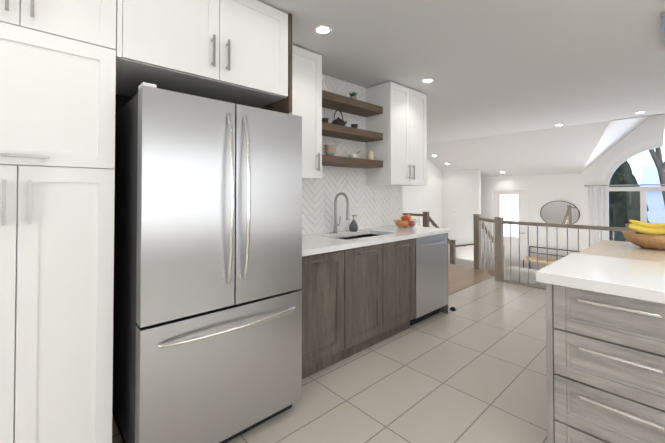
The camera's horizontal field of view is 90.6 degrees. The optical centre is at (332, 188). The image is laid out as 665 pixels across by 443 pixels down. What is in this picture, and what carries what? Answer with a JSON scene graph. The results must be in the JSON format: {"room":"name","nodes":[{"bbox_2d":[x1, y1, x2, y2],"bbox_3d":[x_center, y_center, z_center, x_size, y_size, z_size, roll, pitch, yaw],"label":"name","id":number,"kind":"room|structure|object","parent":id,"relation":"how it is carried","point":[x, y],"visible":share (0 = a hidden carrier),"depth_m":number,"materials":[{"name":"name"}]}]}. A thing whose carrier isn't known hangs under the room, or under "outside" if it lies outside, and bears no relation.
{"room":"kitchen","nodes":[
{"label":"kitchen","id":0,"kind":"room"},
{"bbox_2d":[112,276,546,442],"bbox_3d":[0.758,1.667,1.480,8.350,0.670,8.150,1,-1,-43],"label":"floor","id":1,"kind":"structure","parent":0,"point":[472,368],"depth_m":2.24,"materials":[{"name":"tile"}]},
{"bbox_2d":[0,0,115,442],"bbox_3d":[-1.433,0.097,1.507,0.635,2.470,0.722,1,-1,-43],"label":"pantry","id":2,"kind":"object","parent":1,"relation":"on","point":[57,114],"visible":1,"depth_m":1.35,"materials":[{"name":"white wood"}]},
{"bbox_2d":[115,0,291,113],"bbox_3d":[-0.842,0.103,2.048,0.965,2.475,0.722,1,-1,-43],"label":"wall cabinet","id":3,"kind":"object","parent":1,"relation":"on","point":[236,51],"visible":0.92,"depth_m":1.83,"materials":[{"name":"white wood"}]},
{"bbox_2d":[112,82,301,442],"bbox_3d":[-0.758,0.441,1.976,0.860,1.793,0.898,1,-1,-43],"label":"fridge","id":4,"kind":"object","parent":1,"relation":"on","point":[207,320],"visible":0.92,"depth_m":1.62,"materials":[{"name":"silver metal"}]},
{"bbox_2d":[298,249,361,378],"bbox_3d":[-0.255,0.909,2.631,0.703,0.880,0.638,1,-1,-43],"label":"base cabinet","id":5,"kind":"object","parent":1,"relation":"on","point":[358,290],"depth_m":2.44,"materials":[{"name":"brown wood"}]},
{"bbox_2d":[302,225,449,256],"bbox_3d":[0.275,0.456,3.114,2.128,0.040,0.653,1,-1,-43],"label":"countertop","id":6,"kind":"structure","parent":5,"relation":"on","point":[320,242],"depth_m":2.93,"materials":[{"name":"white stone"}]},
{"bbox_2d":[333,192,348,232],"bbox_3d":[0.099,0.238,3.178,0.098,0.397,0.213,1,-1,-43],"label":"faucet","id":7,"kind":"object","parent":6,"relation":"on","point":[335,211],"visible":1,"depth_m":3.20,"materials":[{"name":"silver metal"}]},
{"bbox_2d":[349,215,357,231],"bbox_3d":[0.215,0.356,3.357,0.092,0.166,0.091,1,-1,-43],"label":"soap dispenser","id":8,"kind":"object","parent":6,"relation":"on","point":[353,226],"visible":1,"depth_m":3.33,"materials":[{"name":"grey"}]},
{"bbox_2d":[393,214,417,227],"bbox_3d":[0.817,0.369,3.692,0.274,0.150,0.274,1,-1,-43],"label":"fruit basket","id":9,"kind":"object","parent":6,"relation":"on","point":[405,222],"visible":1,"depth_m":3.63,"materials":[{"name":"orange food"}]},
{"bbox_2d":[362,261,385,349],"bbox_3d":[0.111,1.009,2.965,0.290,0.690,0.638,1,-1,-43],"label":"base cabinet","id":10,"kind":"object","parent":1,"relation":"on","point":[373,272],"depth_m":2.77,"materials":[{"name":"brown wood"}]},
{"bbox_2d":[378,257,413,338],"bbox_3d":[0.369,1.013,3.202,0.410,0.690,0.638,1,-1,-43],"label":"base cabinet","id":11,"kind":"object","parent":1,"relation":"on","point":[399,270],"depth_m":3.01,"materials":[{"name":"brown wood"}]},
{"bbox_2d":[410,233,447,325],"bbox_3d":[0.850,0.926,3.561,0.603,0.870,0.625,1,-1,-43],"label":"dishwasher","id":12,"kind":"object","parent":1,"relation":"on","point":[431,276],"visible":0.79,"depth_m":3.34,"materials":[{"name":"silver metal"}]},
{"bbox_2d":[448,263,492,294],"bbox_3d":[1.062,1.391,5.563,2.390,0.004,2.550,1,-1,-43],"label":"hardwood floor","id":13,"kind":"structure","parent":1,"relation":"on","point":[460,277],"depth_m":5.11,"materials":[{"name":"brown wood"}]},
{"bbox_2d":[403,212,630,286],"bbox_3d":[3.998,1.238,4.463,1.648,1.617,8.134,1,-1,-43],"label":"railing","id":14,"kind":"object","parent":1,"relation":"on","point":[497,239],"visible":0.62,"depth_m":4.94,"materials":[{"name":"taupe wood"},{"name":"dark metal"}]},
{"bbox_2d":[497,279,545,289],"bbox_3d":[4.346,1.348,2.951,0.120,0.012,5.460,1,-1,-43],"label":"trim","id":15,"kind":"structure","parent":1,"relation":"on","point":[526,284],"depth_m":4.68,"materials":[{"name":"beige wood"}]},
{"bbox_2d":[540,280,664,442],"bbox_3d":[1.983,0.898,1.734,1.636,0.875,1.080,1,-1,-43],"label":"kitchen island","id":16,"kind":"object","parent":1,"relation":"on","point":[605,333],"depth_m":1.45,"materials":[{"name":"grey wood"}]},
{"bbox_2d":[536,252,664,299],"bbox_3d":[1.661,0.430,1.446,0.750,0.050,1.150,1,-1,-43],"label":"island countertop","id":17,"kind":"structure","parent":16,"relation":"on","point":[606,273],"depth_m":1.57,"materials":[{"name":"white stone"}]},
{"bbox_2d":[580,240,664,263],"bbox_3d":[2.274,0.440,2.007,0.908,0.048,1.110,1,-1,-43],"label":"island countertop","id":18,"kind":"structure","parent":16,"relation":"on","point":[604,247],"depth_m":2.18,"materials":[{"name":"white stone"}]},
{"bbox_2d":[622,220,664,249],"bbox_3d":[2.236,0.321,2.293,0.336,0.192,0.336,1,-1,-43],"label":"fruit bowl","id":19,"kind":"object","parent":18,"relation":"on","point":[646,235],"visible":1,"depth_m":2.27,"materials":[{"name":"brown wood"}]},
{"bbox_2d":[362,241,397,260],"bbox_3d":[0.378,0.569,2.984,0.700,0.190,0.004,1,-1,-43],"label":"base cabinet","id":20,"kind":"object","parent":0,"relation":"attached to","point":[369,252],"depth_m":2.80,"materials":[{"name":"brown wood"}]},
{"bbox_2d":[392,186,402,225],"bbox_3d":[-1.450,0.101,2.084,6.180,2.480,0.150,1,-1,-43],"label":"wall","id":21,"kind":"structure","parent":0,"point":[401,200],"depth_m":4.10,"materials":[{"name":"white paint"}]},
{"bbox_2d":[292,45,321,179],"bbox_3d":[-0.397,-0.600,2.698,0.552,1.040,0.382,1,-1,-43],"label":"upper cabinet","id":22,"kind":"object","parent":21,"relation":"attached to","point":[307,85],"visible":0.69,"depth_m":2.68,"materials":[{"name":"white wood"}]},
{"bbox_2d":[302,74,399,234],"bbox_3d":[0.054,-0.340,3.363,2.123,1.558,0.007,1,-1,-43],"label":"backsplash","id":23,"kind":"structure","parent":21,"relation":"attached to","point":[371,206],"depth_m":3.43,"materials":[{"name":"white tile"}]},
{"bbox_2d":[322,154,382,168],"bbox_3d":[0.108,-0.257,3.239,0.924,0.070,0.247,1,-1,-43],"label":"shelf","id":24,"kind":"object","parent":21,"relation":"attached to","point":[336,161],"visible":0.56,"depth_m":3.18,"materials":[{"name":"brown wood"}]},
{"bbox_2d":[323,144,336,155],"bbox_3d":[-0.024,-0.348,3.080,0.124,0.106,0.122,1,-1,-43],"label":"bowls","id":25,"kind":"object","parent":24,"relation":"on","point":[329,149],"visible":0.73,"depth_m":3.04,"materials":[{"name":"grey ceramic"}]},
{"bbox_2d":[348,151,359,157],"bbox_3d":[0.218,-0.336,3.302,0.137,0.088,0.098,1,-1,-43],"label":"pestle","id":26,"kind":"object","parent":24,"relation":"on","point":[353,155],"visible":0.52,"depth_m":3.26,"materials":[{"name":"white ceramic"}]},
{"bbox_2d":[366,151,373,159],"bbox_3d":[0.396,-0.339,3.466,0.080,0.100,0.080,1,-1,-43],"label":"jar","id":27,"kind":"object","parent":24,"relation":"on","point":[370,155],"visible":0.71,"depth_m":3.43,"materials":[{"name":"beige ceramic"}]},
{"bbox_2d":[322,122,382,142],"bbox_3d":[0.108,-0.547,3.243,0.924,0.070,0.247,1,-1,-43],"label":"shelf","id":28,"kind":"object","parent":21,"relation":"attached to","point":[343,132],"visible":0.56,"depth_m":3.20,"materials":[{"name":"brown wood"}]},
{"bbox_2d":[332,110,346,125],"bbox_3d":[0.074,-0.668,3.175,0.185,0.169,0.138,1,-1,-43],"label":"teapot","id":29,"kind":"object","parent":28,"relation":"on","point":[338,121],"visible":0.83,"depth_m":3.11,"materials":[{"name":"black metal"}]},
{"bbox_2d":[322,90,382,116],"bbox_3d":[0.108,-0.827,3.247,0.924,0.070,0.247,1,-1,-43],"label":"shelf","id":30,"kind":"object","parent":21,"relation":"attached to","point":[334,101],"visible":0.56,"depth_m":3.22,"materials":[{"name":"brown wood"}]},
{"bbox_2d":[322,80,326,90],"bbox_3d":[-0.090,-0.931,3.028,0.080,0.130,0.080,1,-1,-43],"label":"vase","id":31,"kind":"object","parent":30,"relation":"on","point":[324,87],"visible":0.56,"depth_m":3.00,"materials":[{"name":"white ceramic"}]},
{"bbox_2d":[349,92,356,98],"bbox_3d":[0.204,-0.912,3.301,0.090,0.100,0.088,1,-1,-43],"label":"succulent","id":32,"kind":"object","parent":30,"relation":"on","point":[353,95],"visible":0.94,"depth_m":3.28,"materials":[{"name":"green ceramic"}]},
{"bbox_2d":[346,233,369,240],"bbox_3d":[0.138,0.573,3.245,0.700,0.190,0.004,1,-1,-43],"label":"sink","id":33,"kind":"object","parent":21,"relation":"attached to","point":[363,234],"depth_m":3.42,"materials":[{"name":"metal"}]},
{"bbox_2d":[370,233,377,236],"bbox_3d":[0.517,0.575,3.353,0.004,0.190,0.358,1,-1,-43],"label":"sink","id":34,"kind":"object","parent":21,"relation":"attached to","point":[371,234],"depth_m":3.43,"materials":[{"name":"metal"}]},
{"bbox_2d":[365,81,426,185],"bbox_3d":[0.747,-0.569,3.746,0.690,1.070,0.382,1,-1,-43],"label":"upper cabinet","id":35,"kind":"object","parent":21,"relation":"attached to","point":[399,150],"visible":0.96,"depth_m":3.56,"materials":[{"name":"white wood"}]},
{"bbox_2d":[403,159,441,227],"bbox_3d":[1.336,0.570,7.659,5.770,3.250,0.150,1,-1,-43],"label":"wall","id":36,"kind":"structure","parent":0,"point":[422,199],"depth_m":8.65,"materials":[{"name":"white paint"}]},
{"bbox_2d":[257,0,664,143],"bbox_3d":[1.126,-1.193,1.861,9.650,0.100,8.450,1,-1,-43],"label":"ceiling","id":37,"kind":"structure","parent":0,"point":[493,67],"depth_m":2.80,"materials":[{"name":"white paint"}]},
{"bbox_2d":[314,26,330,33],"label":"recessed light","id":38,"kind":"object","parent":37,"relation":"in","point":[322,29],"depth_m":2.36,"materials":[{"name":"white"}]},
{"bbox_2d":[421,79,433,82],"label":"recessed light","id":39,"kind":"object","parent":37,"relation":"in","point":[425,80],"depth_m":3.41,"materials":[{"name":"white"}]},
{"bbox_2d":[661,12,664,159],"bbox_3d":[1.967,-0.636,1.817,0.217,0.945,0.217,-1,-1,38],"label":"pendant light","id":40,"kind":"object","parent":37,"relation":"hanging from","point":[663,27],"visible":1,"depth_m":1.79,"materials":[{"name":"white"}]},
{"bbox_2d":[442,169,480,266],"bbox_3d":[3.430,0.536,8.793,0.150,3.150,1.010,1,-1,-43],"label":"wall","id":41,"kind":"structure","parent":0,"point":[461,192],"depth_m":8.69,"materials":[{"name":"white paint"}]},
{"bbox_2d":[427,113,664,176],"bbox_3d":[5.456,-1.055,5.830,2.200,1.523,8.450,1,-1,-43],"label":"ceiling","id":42,"kind":"structure","parent":0,"point":[565,150],"depth_m":6.92,"materials":[{"name":"white paint"}]},
{"bbox_2d":[481,114,664,269],"bbox_3d":[6.212,0.142,6.505,0.150,3.870,8.150,1,-1,-43],"label":"wall","id":43,"kind":"structure","parent":0,"point":[546,189],"depth_m":7.48,"materials":[{"name":"white paint"}]},
{"bbox_2d":[489,188,530,268],"bbox_3d":[4.466,1.049,8.310,0.095,2.110,0.950,1,-1,-43],"label":"door","id":44,"kind":"structure","parent":43,"relation":"attached to","point":[510,204],"depth_m":8.24,"materials":[{"name":"white paint"}]},
{"bbox_2d":[540,201,579,223],"bbox_3d":[5.172,0.582,7.506,0.016,0.590,0.766,1,-1,-43],"label":"mirror","id":45,"kind":"object","parent":43,"relation":"attached to","point":[559,212],"visible":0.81,"depth_m":7.49,"materials":[{"name":"silver glass"}]},
{"bbox_2d":[585,184,664,186],"bbox_3d":[6.399,-0.069,6.104,0.120,0.040,2.770,1,-1,-43],"label":"curtain rod","id":46,"kind":"object","parent":43,"relation":"attached to","point":[626,185],"visible":1,"depth_m":6.56,"materials":[{"name":"silver metal"}]},
{"bbox_2d":[588,186,600,245],"bbox_3d":[5.548,1.012,6.956,0.047,2.105,0.210,1,-1,-43],"label":"curtain","id":47,"kind":"object","parent":46,"relation":"hanging from","point":[594,198],"visible":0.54,"depth_m":6.96,"materials":[{"name":"white fabric"}]},
{"bbox_2d":[598,138,664,241],"bbox_3d":[6.447,0.447,6.181,0.164,2.850,2.320,1,-1,-43],"label":"window","id":48,"kind":"structure","parent":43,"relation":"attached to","point":[624,157],"depth_m":6.69,"materials":[{"name":"white"}]},
{"bbox_3d":[4.738,2.107,5.124,4.150,0.100,8.450,1,-1,-43],"label":"floor","id":49,"kind":"structure","parent":0,"visible":0},
{"bbox_2d":[505,266,545,286],"bbox_3d":[3.572,1.600,4.694,0.920,0.900,1.780,1,-1,-43],"label":"sofa","id":50,"kind":"object","parent":49,"relation":"on","point":[524,275],"visible":0.15,"depth_m":4.87,"materials":[{"name":"white fabric"}]},
{"bbox_2d":[523,246,579,268],"bbox_3d":[4.917,1.736,7.391,0.451,0.709,1.022,1,-1,-43],"label":"bench","id":51,"kind":"object","parent":49,"relation":"on","point":[540,259],"visible":0.27,"depth_m":7.54,"materials":[{"name":"brown wood"}]},
{"label":"outside","id":52,"kind":"structure","parent":0,"visible":0},
{"bbox_3d":[25.394,2.734,23.279,50.850,0.250,60.000,1,-1,-43],"label":"ground","id":53,"kind":"structure","parent":52,"visible":0},
{"bbox_2d":[609,161,649,241],"bbox_3d":[8.627,0.533,10.120,1.610,3.756,1.667,1,-1,-43],"label":"tree","id":54,"kind":"object","parent":53,"relation":"on","point":[619,175],"depth_m":9.54,"materials":[{"name":"green plant"}]},
{"bbox_2d":[639,166,664,222],"bbox_3d":[28.350,0.423,19.240,8.800,4.250,14.800,1,-1,-43],"label":"house","id":55,"kind":"structure","parent":53,"relation":"on","point":[646,175],"depth_m":21.54,"materials":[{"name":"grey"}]},
{"bbox_2d":[648,147,664,204],"bbox_3d":[10.865,-2.443,9.261,7.758,9.706,8.125,1,-1,-43],"label":"tree","id":56,"kind":"object","parent":53,"relation":"on","point":[656,157],"depth_m":9.15,"materials":[{"name":"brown plant"}]}
]}

